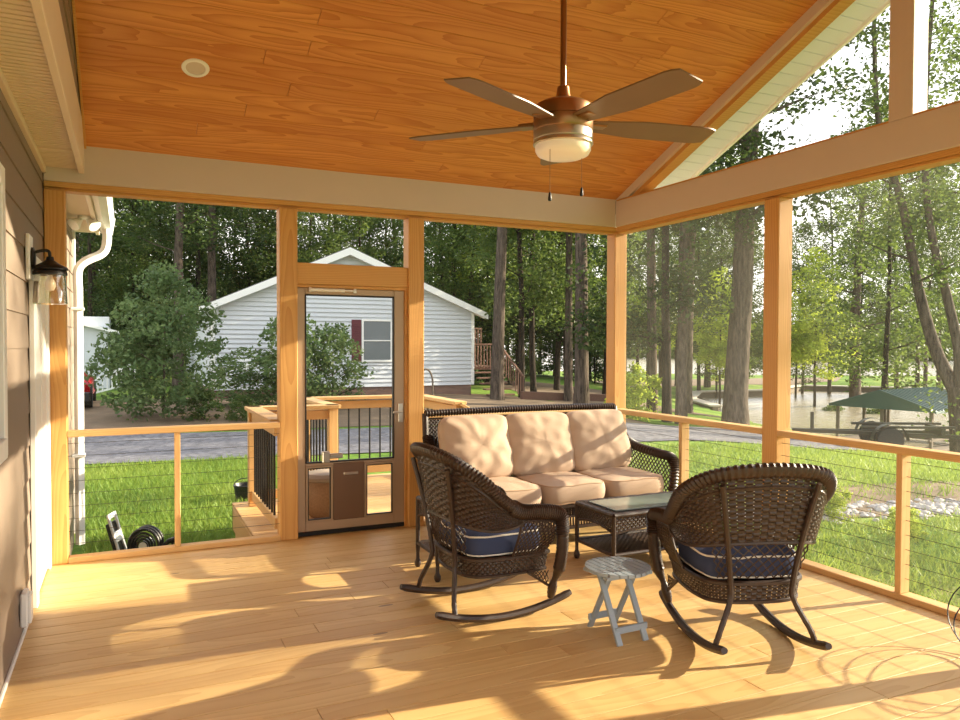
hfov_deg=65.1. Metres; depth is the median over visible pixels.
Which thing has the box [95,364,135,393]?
railing
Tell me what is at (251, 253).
tree
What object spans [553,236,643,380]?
tree
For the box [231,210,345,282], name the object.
tree
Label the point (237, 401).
shrub
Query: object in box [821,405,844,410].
shrub
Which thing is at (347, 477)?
door
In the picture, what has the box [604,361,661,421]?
shrub
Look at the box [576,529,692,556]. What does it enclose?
shelf
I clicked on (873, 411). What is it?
shrub
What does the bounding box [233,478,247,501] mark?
bucket
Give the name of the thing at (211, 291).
pine tree
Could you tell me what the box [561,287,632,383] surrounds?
tree
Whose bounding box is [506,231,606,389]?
tree
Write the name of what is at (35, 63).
soffit
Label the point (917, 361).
pine tree
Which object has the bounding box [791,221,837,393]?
tree
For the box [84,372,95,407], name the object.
car
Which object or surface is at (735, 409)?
tree
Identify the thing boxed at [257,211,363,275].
tree
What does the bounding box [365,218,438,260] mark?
tree
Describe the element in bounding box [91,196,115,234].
gutter
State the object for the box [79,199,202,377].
tree
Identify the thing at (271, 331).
shrub
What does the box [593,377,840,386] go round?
bank
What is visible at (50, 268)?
wall lantern
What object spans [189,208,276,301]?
tree
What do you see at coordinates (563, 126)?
ceiling fan
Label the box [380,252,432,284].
tree
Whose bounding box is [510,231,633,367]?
tree
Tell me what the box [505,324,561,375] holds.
tree
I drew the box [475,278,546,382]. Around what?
tree
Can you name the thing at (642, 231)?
tree
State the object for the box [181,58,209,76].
recessed light
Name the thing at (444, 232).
tree
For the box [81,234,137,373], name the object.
tree
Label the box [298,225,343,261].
tree
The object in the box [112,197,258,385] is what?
pine tree
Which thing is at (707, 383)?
tree
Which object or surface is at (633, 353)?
treeline
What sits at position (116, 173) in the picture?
wall
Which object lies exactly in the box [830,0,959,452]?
tree
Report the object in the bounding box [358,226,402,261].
tree
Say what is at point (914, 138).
wall
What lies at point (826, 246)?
pine tree
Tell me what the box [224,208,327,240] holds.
tree
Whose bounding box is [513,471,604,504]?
seat cushion
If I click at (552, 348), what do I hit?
tree
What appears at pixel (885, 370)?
tree
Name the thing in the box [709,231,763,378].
tree
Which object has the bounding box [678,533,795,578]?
cushion
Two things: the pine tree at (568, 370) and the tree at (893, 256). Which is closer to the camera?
the pine tree at (568, 370)
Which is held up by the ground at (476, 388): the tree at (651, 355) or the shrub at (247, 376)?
the tree at (651, 355)
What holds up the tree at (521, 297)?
on the ground at (476, 388)
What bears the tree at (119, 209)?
on the ground at (476, 388)
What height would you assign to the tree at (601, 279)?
10.837 m
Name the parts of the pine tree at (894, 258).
crown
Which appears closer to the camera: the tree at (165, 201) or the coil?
the coil
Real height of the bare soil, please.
0.381 m
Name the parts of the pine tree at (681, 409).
crown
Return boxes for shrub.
[84,260,238,422]
[176,390,245,421]
[198,347,276,406]
[224,395,257,421]
[247,313,340,405]
[306,321,376,400]
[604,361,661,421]
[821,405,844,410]
[823,484,853,521]
[866,408,879,413]
[880,506,934,546]
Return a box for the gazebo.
[829,387,948,450]
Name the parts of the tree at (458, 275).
crown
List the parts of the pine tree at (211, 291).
crown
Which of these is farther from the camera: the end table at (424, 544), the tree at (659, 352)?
the tree at (659, 352)
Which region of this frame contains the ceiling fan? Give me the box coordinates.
[409,0,715,200]
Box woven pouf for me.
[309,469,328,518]
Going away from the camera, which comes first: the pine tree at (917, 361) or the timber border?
the timber border
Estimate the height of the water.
0.001 m
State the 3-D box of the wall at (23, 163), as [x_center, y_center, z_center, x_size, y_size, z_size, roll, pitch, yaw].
[-2.058,-0.292,3.336,0.388,4.870,10.800,0,1,-25]
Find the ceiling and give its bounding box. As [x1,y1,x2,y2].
[75,0,816,213]
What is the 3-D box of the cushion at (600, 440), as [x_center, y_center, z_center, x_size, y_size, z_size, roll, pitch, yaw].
[1.041,0.713,6.683,0.656,0.537,0.320,-1,1,-28]
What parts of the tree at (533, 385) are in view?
crown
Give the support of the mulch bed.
on the ground at (476, 388)
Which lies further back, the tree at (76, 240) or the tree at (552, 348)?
the tree at (552, 348)
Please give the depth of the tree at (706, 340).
44.40 m
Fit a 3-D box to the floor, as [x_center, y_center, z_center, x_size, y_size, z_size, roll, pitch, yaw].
[0.455,1.511,3.551,5.053,0.032,6.296,0,1,-25]
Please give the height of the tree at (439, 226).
16.328 m
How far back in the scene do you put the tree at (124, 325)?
47.18 m
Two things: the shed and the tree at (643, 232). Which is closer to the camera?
the shed
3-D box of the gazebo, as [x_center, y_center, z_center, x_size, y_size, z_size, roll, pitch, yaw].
[16.107,2.377,28.282,4.040,2.643,4.000,-1,1,-33]
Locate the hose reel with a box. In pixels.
[106,511,174,550]
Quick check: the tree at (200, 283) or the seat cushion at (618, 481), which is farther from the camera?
the tree at (200, 283)
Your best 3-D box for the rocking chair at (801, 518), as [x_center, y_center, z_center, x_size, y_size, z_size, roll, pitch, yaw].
[1.391,0.988,4.059,0.873,0.993,0.880,0,1,-6]
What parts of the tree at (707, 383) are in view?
crown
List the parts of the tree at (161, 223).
crown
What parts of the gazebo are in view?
post, post, post, post, post, rail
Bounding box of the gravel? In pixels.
[721,497,959,524]
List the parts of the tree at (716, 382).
crown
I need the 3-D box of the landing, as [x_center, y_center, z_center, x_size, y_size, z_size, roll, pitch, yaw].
[-1.259,1.753,7.680,2.370,0.695,2.517,0,1,-25]
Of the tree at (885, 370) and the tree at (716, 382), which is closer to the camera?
the tree at (885, 370)
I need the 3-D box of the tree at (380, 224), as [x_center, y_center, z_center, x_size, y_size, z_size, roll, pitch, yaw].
[-7.050,-7.619,56.247,7.065,17.711,6.984,0,1,-6]
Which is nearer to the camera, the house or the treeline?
the house
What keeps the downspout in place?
attached to the wall at (23, 163)
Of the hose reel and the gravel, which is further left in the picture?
the hose reel
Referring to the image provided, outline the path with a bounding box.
[489,381,720,416]
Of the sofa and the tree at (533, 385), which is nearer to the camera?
the sofa
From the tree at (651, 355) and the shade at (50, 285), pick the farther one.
the tree at (651, 355)
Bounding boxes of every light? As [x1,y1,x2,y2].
[67,215,100,230]
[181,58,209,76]
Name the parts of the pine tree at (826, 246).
crown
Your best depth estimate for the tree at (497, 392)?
26.29 m
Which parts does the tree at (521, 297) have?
crown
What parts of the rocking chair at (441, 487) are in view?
leg, leg, backrest, armrest, seat, armrest, leg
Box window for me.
[0,162,7,464]
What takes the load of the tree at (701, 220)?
on the ground at (476, 388)
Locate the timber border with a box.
[520,391,605,401]
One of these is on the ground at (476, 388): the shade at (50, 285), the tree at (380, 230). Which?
the tree at (380, 230)
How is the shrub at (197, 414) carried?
on the mulch bed
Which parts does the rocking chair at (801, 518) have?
leg, armrest, leg, seat, backrest, armrest, leg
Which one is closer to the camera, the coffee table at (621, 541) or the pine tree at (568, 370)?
the coffee table at (621, 541)
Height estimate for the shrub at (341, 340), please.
3.633 m
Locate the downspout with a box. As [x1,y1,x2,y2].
[71,228,111,544]
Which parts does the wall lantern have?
arm, bulb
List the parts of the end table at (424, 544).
leg, leg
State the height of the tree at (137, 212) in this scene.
21.147 m
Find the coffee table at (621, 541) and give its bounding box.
[574,491,717,557]
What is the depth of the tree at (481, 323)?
39.67 m
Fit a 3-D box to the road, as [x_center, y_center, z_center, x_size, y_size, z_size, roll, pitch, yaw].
[-4.866,2.058,16.396,34.070,0.901,5.082,0,1,-16]
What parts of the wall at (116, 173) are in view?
post, rail, sill, post, plate, post, rail, post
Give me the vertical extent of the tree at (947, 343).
13.906 m
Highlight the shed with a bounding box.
[83,316,119,388]
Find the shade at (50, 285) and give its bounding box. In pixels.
[33,274,67,304]
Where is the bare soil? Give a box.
[714,481,959,519]
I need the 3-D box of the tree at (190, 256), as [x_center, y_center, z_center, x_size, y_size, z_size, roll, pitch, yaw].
[-18.101,-4.135,47.651,7.108,10.728,7.631,0,1,-2]
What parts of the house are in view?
corner trim, pane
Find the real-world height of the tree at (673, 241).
15.439 m
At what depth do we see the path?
37.85 m
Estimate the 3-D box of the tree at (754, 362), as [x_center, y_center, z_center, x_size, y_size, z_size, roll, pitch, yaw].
[16.244,-3.083,49.293,5.626,14.408,6.007,0,1,7]
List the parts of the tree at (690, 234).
crown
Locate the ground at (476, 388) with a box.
[71,349,959,607]
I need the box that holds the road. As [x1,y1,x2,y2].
[84,422,871,463]
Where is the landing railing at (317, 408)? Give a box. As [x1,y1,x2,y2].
[244,394,469,528]
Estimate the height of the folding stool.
0.373 m
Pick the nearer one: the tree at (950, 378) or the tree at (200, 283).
the tree at (950, 378)
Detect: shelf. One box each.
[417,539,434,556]
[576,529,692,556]
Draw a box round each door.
[29,256,51,608]
[298,287,403,536]
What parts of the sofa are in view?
armrest, backrest, armrest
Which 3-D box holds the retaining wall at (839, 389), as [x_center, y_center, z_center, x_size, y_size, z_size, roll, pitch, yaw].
[21.739,2.579,52.901,28.788,0.600,8.952,-1,2,-36]
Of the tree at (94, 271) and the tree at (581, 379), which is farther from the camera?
the tree at (94, 271)
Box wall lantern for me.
[25,233,67,304]
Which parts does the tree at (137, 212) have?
crown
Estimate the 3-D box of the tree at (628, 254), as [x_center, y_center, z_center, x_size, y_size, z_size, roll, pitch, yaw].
[4.974,-6.059,37.398,6.310,16.161,6.738,0,1,14]
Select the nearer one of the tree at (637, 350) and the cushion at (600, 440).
the cushion at (600, 440)
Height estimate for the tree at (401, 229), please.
16.015 m
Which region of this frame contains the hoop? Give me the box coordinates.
[424,368,433,395]
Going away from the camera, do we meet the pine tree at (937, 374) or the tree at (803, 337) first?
the tree at (803, 337)
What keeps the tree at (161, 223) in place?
on the ground at (476, 388)
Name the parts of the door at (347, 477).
frame, pet panel, handle, frame, lever handle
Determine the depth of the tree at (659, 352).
60.73 m
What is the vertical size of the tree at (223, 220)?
18.605 m
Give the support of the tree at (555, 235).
on the ground at (476, 388)
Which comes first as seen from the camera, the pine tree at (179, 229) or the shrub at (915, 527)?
the shrub at (915, 527)
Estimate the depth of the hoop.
26.61 m
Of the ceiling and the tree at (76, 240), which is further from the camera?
the tree at (76, 240)
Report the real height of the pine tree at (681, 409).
19.328 m
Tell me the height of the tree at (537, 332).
18.345 m
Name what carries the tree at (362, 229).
on the ground at (476, 388)
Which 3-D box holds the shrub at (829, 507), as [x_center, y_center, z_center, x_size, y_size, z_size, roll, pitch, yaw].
[4.339,1.813,9.382,0.566,0.641,0.513,1,2,37]
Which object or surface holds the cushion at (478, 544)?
on the rocking chair at (441, 487)
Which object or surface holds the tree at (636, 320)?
on the ground at (476, 388)
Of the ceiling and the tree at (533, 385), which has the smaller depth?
the ceiling
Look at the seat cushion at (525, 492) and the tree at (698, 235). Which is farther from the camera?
the tree at (698, 235)
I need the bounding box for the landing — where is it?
[232,473,424,537]
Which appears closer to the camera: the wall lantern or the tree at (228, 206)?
the wall lantern
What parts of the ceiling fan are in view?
blade, blade, blade, lamp shade, blade, blade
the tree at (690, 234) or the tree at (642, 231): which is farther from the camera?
the tree at (642, 231)
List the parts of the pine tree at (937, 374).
crown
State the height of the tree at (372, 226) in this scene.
19.693 m
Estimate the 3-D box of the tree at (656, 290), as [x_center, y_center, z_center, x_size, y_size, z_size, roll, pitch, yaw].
[16.022,-2.698,65.374,3.983,9.600,4.170,0,1,-21]
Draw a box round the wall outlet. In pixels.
[20,588,32,627]
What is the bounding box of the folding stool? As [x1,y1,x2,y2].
[583,556,651,646]
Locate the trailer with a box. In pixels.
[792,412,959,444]
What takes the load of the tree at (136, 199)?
on the ground at (476, 388)
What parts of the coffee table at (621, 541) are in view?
leg, leg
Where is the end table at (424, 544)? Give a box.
[415,495,486,581]
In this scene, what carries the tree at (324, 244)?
on the ground at (476, 388)
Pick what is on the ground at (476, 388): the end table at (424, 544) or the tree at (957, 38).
the tree at (957, 38)
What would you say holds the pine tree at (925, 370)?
on the ground at (476, 388)
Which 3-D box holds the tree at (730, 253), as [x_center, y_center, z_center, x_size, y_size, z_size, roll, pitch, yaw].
[17.191,-3.256,50.522,5.781,14.688,5.695,1,1,31]
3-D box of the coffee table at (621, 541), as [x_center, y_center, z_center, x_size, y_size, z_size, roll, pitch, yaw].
[1.216,1.241,5.497,0.946,0.426,0.506,0,1,-25]
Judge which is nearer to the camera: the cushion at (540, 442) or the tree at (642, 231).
the cushion at (540, 442)
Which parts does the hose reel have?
handle frame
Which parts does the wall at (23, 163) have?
edge trim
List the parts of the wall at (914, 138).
rail, post, plate, rail, sill, king post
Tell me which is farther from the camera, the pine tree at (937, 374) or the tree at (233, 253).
the pine tree at (937, 374)
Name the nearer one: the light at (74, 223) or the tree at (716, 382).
the light at (74, 223)
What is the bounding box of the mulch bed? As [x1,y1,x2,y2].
[84,394,650,429]
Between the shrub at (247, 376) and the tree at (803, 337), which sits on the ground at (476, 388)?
the tree at (803, 337)
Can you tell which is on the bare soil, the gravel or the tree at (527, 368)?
the gravel
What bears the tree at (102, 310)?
on the ground at (476, 388)
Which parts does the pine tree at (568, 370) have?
crown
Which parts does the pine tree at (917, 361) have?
crown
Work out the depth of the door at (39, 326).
4.74 m
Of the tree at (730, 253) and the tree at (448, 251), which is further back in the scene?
the tree at (730, 253)
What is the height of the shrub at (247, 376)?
2.477 m
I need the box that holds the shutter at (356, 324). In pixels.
[352,320,360,360]
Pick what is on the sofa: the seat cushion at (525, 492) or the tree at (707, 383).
the seat cushion at (525, 492)
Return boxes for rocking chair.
[400,442,571,622]
[646,462,836,654]
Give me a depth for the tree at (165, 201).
45.27 m
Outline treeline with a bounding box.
[595,287,959,360]
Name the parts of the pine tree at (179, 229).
crown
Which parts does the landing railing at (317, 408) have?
post, cap rail, rail, cap rail, rail, post, cap rail, post, rail, cap rail, rail, cap rail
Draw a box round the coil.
[947,587,959,641]
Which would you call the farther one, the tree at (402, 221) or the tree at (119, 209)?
the tree at (402, 221)
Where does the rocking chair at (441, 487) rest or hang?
on the floor
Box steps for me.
[474,328,523,395]
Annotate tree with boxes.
[75,197,159,343]
[75,198,114,261]
[76,198,159,322]
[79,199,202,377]
[79,209,126,313]
[80,199,170,367]
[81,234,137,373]
[87,200,225,370]
[101,216,204,369]
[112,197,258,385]
[114,199,190,373]
[121,199,276,301]
[127,200,276,327]
[137,201,230,301]
[137,209,240,370]
[165,204,248,233]
[189,206,272,298]
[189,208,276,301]
[203,207,316,295]
[219,253,270,290]
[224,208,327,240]
[224,227,276,291]
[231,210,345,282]
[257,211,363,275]
[297,212,377,260]
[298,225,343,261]
[305,215,390,253]
[312,214,403,267]
[342,216,402,262]
[351,217,403,263]
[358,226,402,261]
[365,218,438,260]
[368,218,448,284]
[379,221,491,325]
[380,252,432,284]
[389,221,458,287]
[393,219,518,308]
[424,221,525,338]
[444,224,574,384]
[447,224,606,397]
[448,275,514,384]
[450,224,528,382]
[464,226,606,391]
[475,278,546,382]
[490,227,506,399]
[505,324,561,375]
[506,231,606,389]
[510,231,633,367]
[516,230,643,339]
[522,229,572,400]
[526,274,600,375]
[529,235,592,375]
[549,231,657,393]
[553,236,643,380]
[556,122,798,422]
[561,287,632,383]
[573,233,589,403]
[589,238,646,315]
[601,231,659,370]
[626,231,676,382]
[627,223,679,384]
[633,227,702,383]
[637,223,707,385]
[644,28,888,424]
[646,228,657,419]
[656,167,734,390]
[656,220,720,349]
[656,290,677,351]
[669,119,800,423]
[671,149,758,387]
[687,96,808,413]
[693,211,763,383]
[693,216,763,380]
[693,265,730,397]
[693,266,756,407]
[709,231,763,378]
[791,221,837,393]
[791,246,860,406]
[791,262,831,397]
[792,122,938,397]
[792,187,870,393]
[793,98,959,421]
[821,221,898,378]
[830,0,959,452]
[843,189,943,387]
[863,0,959,235]
[863,172,938,388]
[878,178,959,382]
[893,169,959,387]
[899,163,959,386]
[930,218,959,354]
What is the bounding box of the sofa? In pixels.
[422,403,679,533]
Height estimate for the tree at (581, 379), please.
22.741 m
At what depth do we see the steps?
29.28 m
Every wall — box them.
[0,0,85,706]
[43,146,626,564]
[615,0,959,619]
[693,386,945,410]
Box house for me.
[184,247,487,398]
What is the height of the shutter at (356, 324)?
1.480 m
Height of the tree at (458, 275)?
11.166 m
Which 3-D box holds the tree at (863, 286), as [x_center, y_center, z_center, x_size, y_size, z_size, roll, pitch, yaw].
[27.441,-3.037,54.343,5.896,14.142,5.522,1,2,39]
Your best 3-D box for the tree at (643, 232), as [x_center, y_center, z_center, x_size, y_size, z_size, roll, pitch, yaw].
[6.489,-5.512,39.439,6.052,15.377,5.962,-1,2,-40]
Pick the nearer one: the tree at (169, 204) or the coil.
the coil
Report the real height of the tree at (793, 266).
10.992 m
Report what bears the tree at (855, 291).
on the ground at (476, 388)
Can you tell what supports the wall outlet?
attached to the wall at (23, 163)
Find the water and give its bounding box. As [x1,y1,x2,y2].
[485,352,953,447]
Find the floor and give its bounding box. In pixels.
[0,511,959,719]
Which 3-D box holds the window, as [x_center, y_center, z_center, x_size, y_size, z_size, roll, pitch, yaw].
[-1.935,-0.204,2.948,0.040,1.290,0.930,0,1,-25]
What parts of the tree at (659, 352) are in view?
crown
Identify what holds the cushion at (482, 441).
on the seat cushion at (525, 492)
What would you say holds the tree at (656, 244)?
on the ground at (476, 388)
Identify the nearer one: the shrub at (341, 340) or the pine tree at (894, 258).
the shrub at (341, 340)
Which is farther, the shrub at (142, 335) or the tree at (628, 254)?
the tree at (628, 254)
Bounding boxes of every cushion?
[438,414,513,477]
[439,513,539,556]
[489,476,541,503]
[506,411,575,475]
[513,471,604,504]
[566,409,631,470]
[572,467,663,497]
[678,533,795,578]
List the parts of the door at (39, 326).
panel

